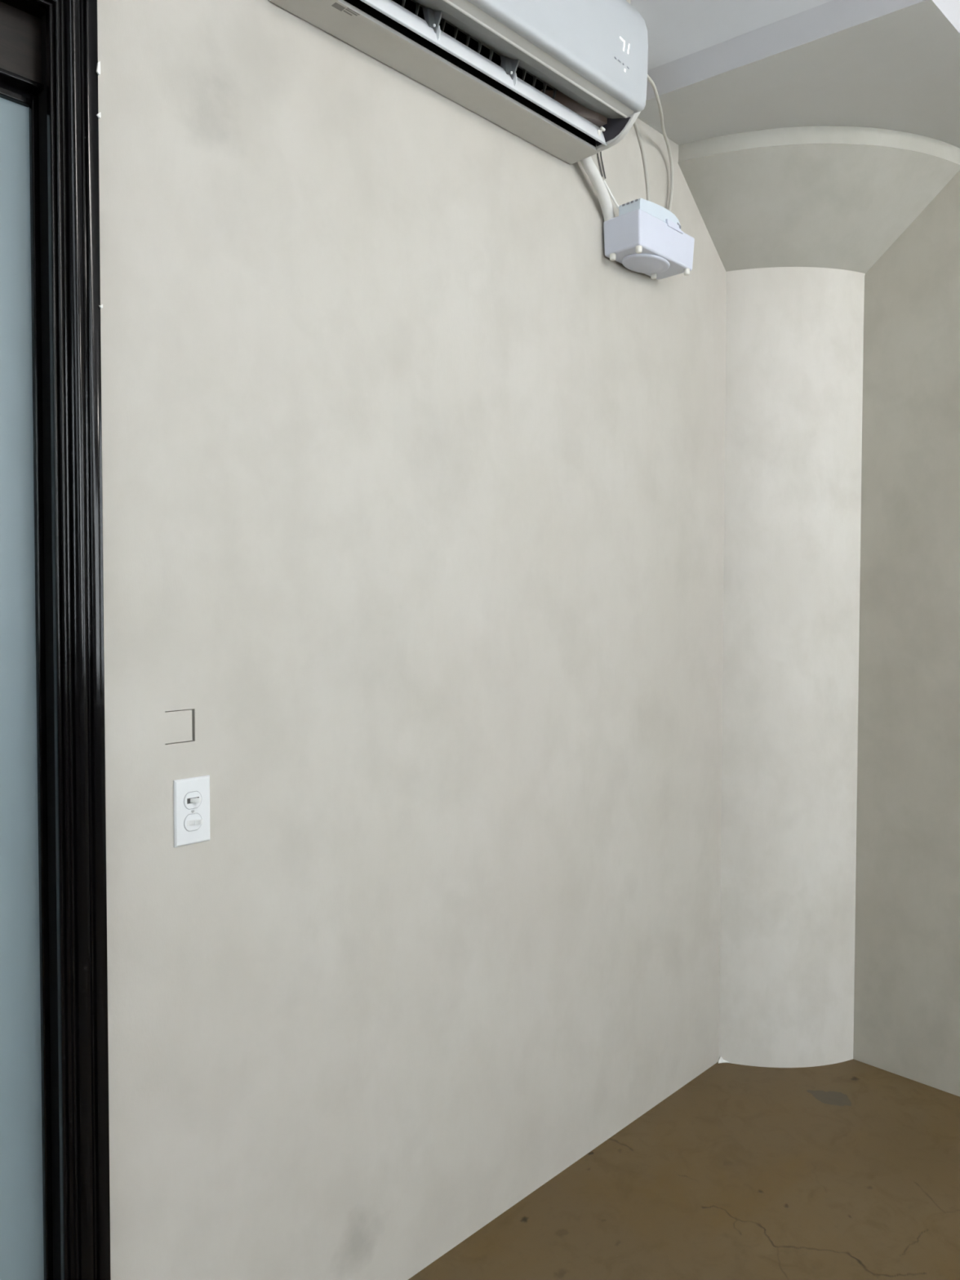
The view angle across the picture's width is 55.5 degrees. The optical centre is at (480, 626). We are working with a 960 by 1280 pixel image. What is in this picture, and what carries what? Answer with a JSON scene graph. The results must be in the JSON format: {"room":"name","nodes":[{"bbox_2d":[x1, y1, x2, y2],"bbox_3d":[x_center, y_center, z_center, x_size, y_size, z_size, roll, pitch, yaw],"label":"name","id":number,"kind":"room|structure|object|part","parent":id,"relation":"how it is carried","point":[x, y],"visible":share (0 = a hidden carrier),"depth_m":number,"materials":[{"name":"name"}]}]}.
{"room":"empty room","nodes":[
{"label":"empty room","id":0,"kind":"room"},
{"bbox_2d":[97,0,726,1279],"bbox_3d":[-1.338,-0.162,0.792,0.140,3.220,6.745,2,2,44],"label":"wall","id":1,"kind":"structure","parent":0,"point":[413,488],"depth_m":1.86,"materials":[{"name":"paint"}]},
{"bbox_2d":[0,0,78,1279],"bbox_3d":[-1.057,0.240,1.098,0.165,2.360,1.060,2,2,44],"label":"door","id":2,"kind":"structure","parent":1,"relation":"in","point":[30,1189],"depth_m":1.42,"materials":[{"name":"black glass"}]},
{"bbox_3d":[-1.043,-0.802,1.070,0.038,0.019,0.970,2,2,44],"label":"rail","id":3,"kind":"part","parent":2,"relation":"part of","materials":[{"name":"black metal"}]},
{"bbox_3d":[-1.030,-0.878,1.051,0.020,0.122,1.025,2,2,44],"label":"transom panel","id":4,"kind":"part","parent":2,"relation":"part of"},
{"bbox_3d":[-1.044,0.298,1.098,0.008,2.184,0.976,2,2,44],"label":"glass pane","id":5,"kind":"part","parent":2,"relation":"part of","materials":[{"name":"glass"}]},
{"bbox_2d":[25,0,111,1279],"bbox_3d":[-0.996,0.217,1.038,0.022,2.408,1.145,2,2,44],"label":"trim","id":6,"kind":"structure","parent":1,"relation":"attached to","point":[82,65],"depth_m":1.41,"materials":[{"name":"black paint"}]},
{"bbox_2d":[164,709,192,743],"bbox_3d":[-0.515,0.170,1.552,0.013,0.053,0.049,2,2,44],"label":"cover","id":7,"kind":"object","parent":1,"relation":"attached to","point":[178,723],"visible":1,"depth_m":1.55,"materials":[{"name":"paint"}]},
{"bbox_2d":[173,775,209,847],"bbox_3d":[-0.490,0.317,1.562,0.016,0.114,0.066,2,2,44],"label":"light switch","id":8,"kind":"object","parent":1,"relation":"attached to","point":[191,796],"visible":1,"depth_m":1.56,"materials":[{"name":"white plastic"}]},
{"bbox_2d":[269,0,648,164],"bbox_3d":[0.005,-1.299,1.860,0.232,0.341,0.865,2,2,44],"label":"air conditioner","id":9,"kind":"object","parent":1,"relation":"attached to","point":[568,78],"visible":1,"depth_m":1.91,"materials":[{"name":"white plastic"}]},
{"bbox_3d":[0.042,-1.322,1.823,0.127,0.292,0.865,2,2,44],"label":"panel","id":10,"kind":"part","parent":9,"relation":"part of","materials":[{"name":"white plastic"}]},
{"bbox_2d":[596,153,602,177],"bbox_3d":[0.303,-1.215,2.330,0.003,0.121,0.034,2,2,44],"label":"wire","id":11,"kind":"object","parent":1,"relation":"attached to","point":[597,153],"visible":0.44,"depth_m":2.33,"materials":[{"name":"grey"}]},
{"bbox_2d":[600,151,606,178],"bbox_3d":[0.313,-1.215,2.340,0.003,0.121,0.034,2,2,44],"label":"wire","id":12,"kind":"object","parent":1,"relation":"attached to","point":[601,151],"visible":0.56,"depth_m":2.34,"materials":[{"name":"grey"}]},
{"bbox_2d":[633,119,650,201],"bbox_3d":[0.434,-1.217,2.465,0.012,0.316,0.096,2,2,44],"label":"electrical cable","id":13,"kind":"object","parent":1,"relation":"attached to","point":[635,124],"visible":0.65,"depth_m":2.47,"materials":[{"name":"white plastic"}]},
{"bbox_2d":[603,198,694,279],"bbox_3d":[0.447,-1.012,2.398,0.118,0.143,0.260,2,2,44],"label":"junction box","id":14,"kind":"object","parent":1,"relation":"attached to","point":[646,237],"visible":1,"depth_m":2.34,"materials":[{"name":"white plastic"}]},
{"bbox_2d":[580,155,614,221],"bbox_3d":[0.296,-1.127,2.293,0.043,0.179,0.152,2,2,44],"label":"hose","id":15,"kind":"object","parent":14,"relation":"attached to","point":[588,164],"visible":0.72,"depth_m":2.28,"materials":[{"name":"white plastic"}]},
{"bbox_2d":[603,179,619,208],"bbox_3d":[0.337,-1.084,2.320,0.062,0.090,0.016,-1,2,-23],"label":"wire","id":16,"kind":"object","parent":14,"relation":"attached to","point":[606,186],"visible":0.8,"depth_m":2.32,"materials":[{"name":"white"}]},
{"bbox_3d":[0.442,-1.061,2.361,0.066,0.038,0.190,2,2,44],"label":"motor","id":17,"kind":"part","parent":14,"relation":"part of","materials":[{"name":"white plastic"}]},
{"bbox_2d":[647,74,673,211],"bbox_3d":[0.449,-1.222,2.349,0.061,0.284,0.455,1,2,30],"label":"tubing","id":18,"kind":"object","parent":14,"relation":"attached to","point":[650,80],"visible":0.67,"depth_m":2.47,"materials":[{"name":"plastic"}]},
{"bbox_2d":[630,0,832,70],"bbox_3d":[0.916,-1.616,2.502,0.663,0.346,0.850,2,2,44],"label":"ceiling","id":19,"kind":"structure","parent":1,"relation":"attached to","point":[677,29],"depth_m":2.33,"materials":[{"name":"white paint"}]},
{"bbox_2d":[637,0,959,148],"bbox_3d":[0.947,-1.404,2.458,0.778,0.075,0.878,2,2,44],"label":"ceiling","id":20,"kind":"structure","parent":1,"relation":"attached to","point":[890,64],"depth_m":2.27,"materials":[{"name":"paint"}]},
{"bbox_2d":[408,1058,959,1279],"bbox_3d":[0.404,1.543,-0.924,4.863,0.120,6.583,2,2,44],"label":"floor","id":21,"kind":"structure","parent":0,"point":[849,1170],"depth_m":2.23,"materials":[{"name":"concrete"}]},
{"bbox_2d":[718,1056,728,1062],"bbox_3d":[0.764,1.361,2.867,0.036,0.017,0.012,0,2,-7],"label":"flake","id":22,"kind":"object","parent":21,"relation":"on","point":[721,1060],"visible":1,"depth_m":2.87,"materials":[{"name":"white paint"}]},
{"bbox_2d":[677,125,959,1067],"bbox_3d":[0.972,0.002,2.651,0.583,2.750,0.600,2,2,44],"label":"column","id":23,"kind":"structure","parent":21,"relation":"on","point":[796,220],"depth_m":2.80,"materials":[{"name":"white paint"}]},
{"bbox_2d":[853,169,959,1096],"bbox_3d":[2.767,-0.173,1.394,4.883,3.220,0.140,2,2,44],"label":"wall","id":24,"kind":"structure","parent":0,"point":[907,984],"depth_m":2.74,"materials":[{"name":"paint"}]}
]}

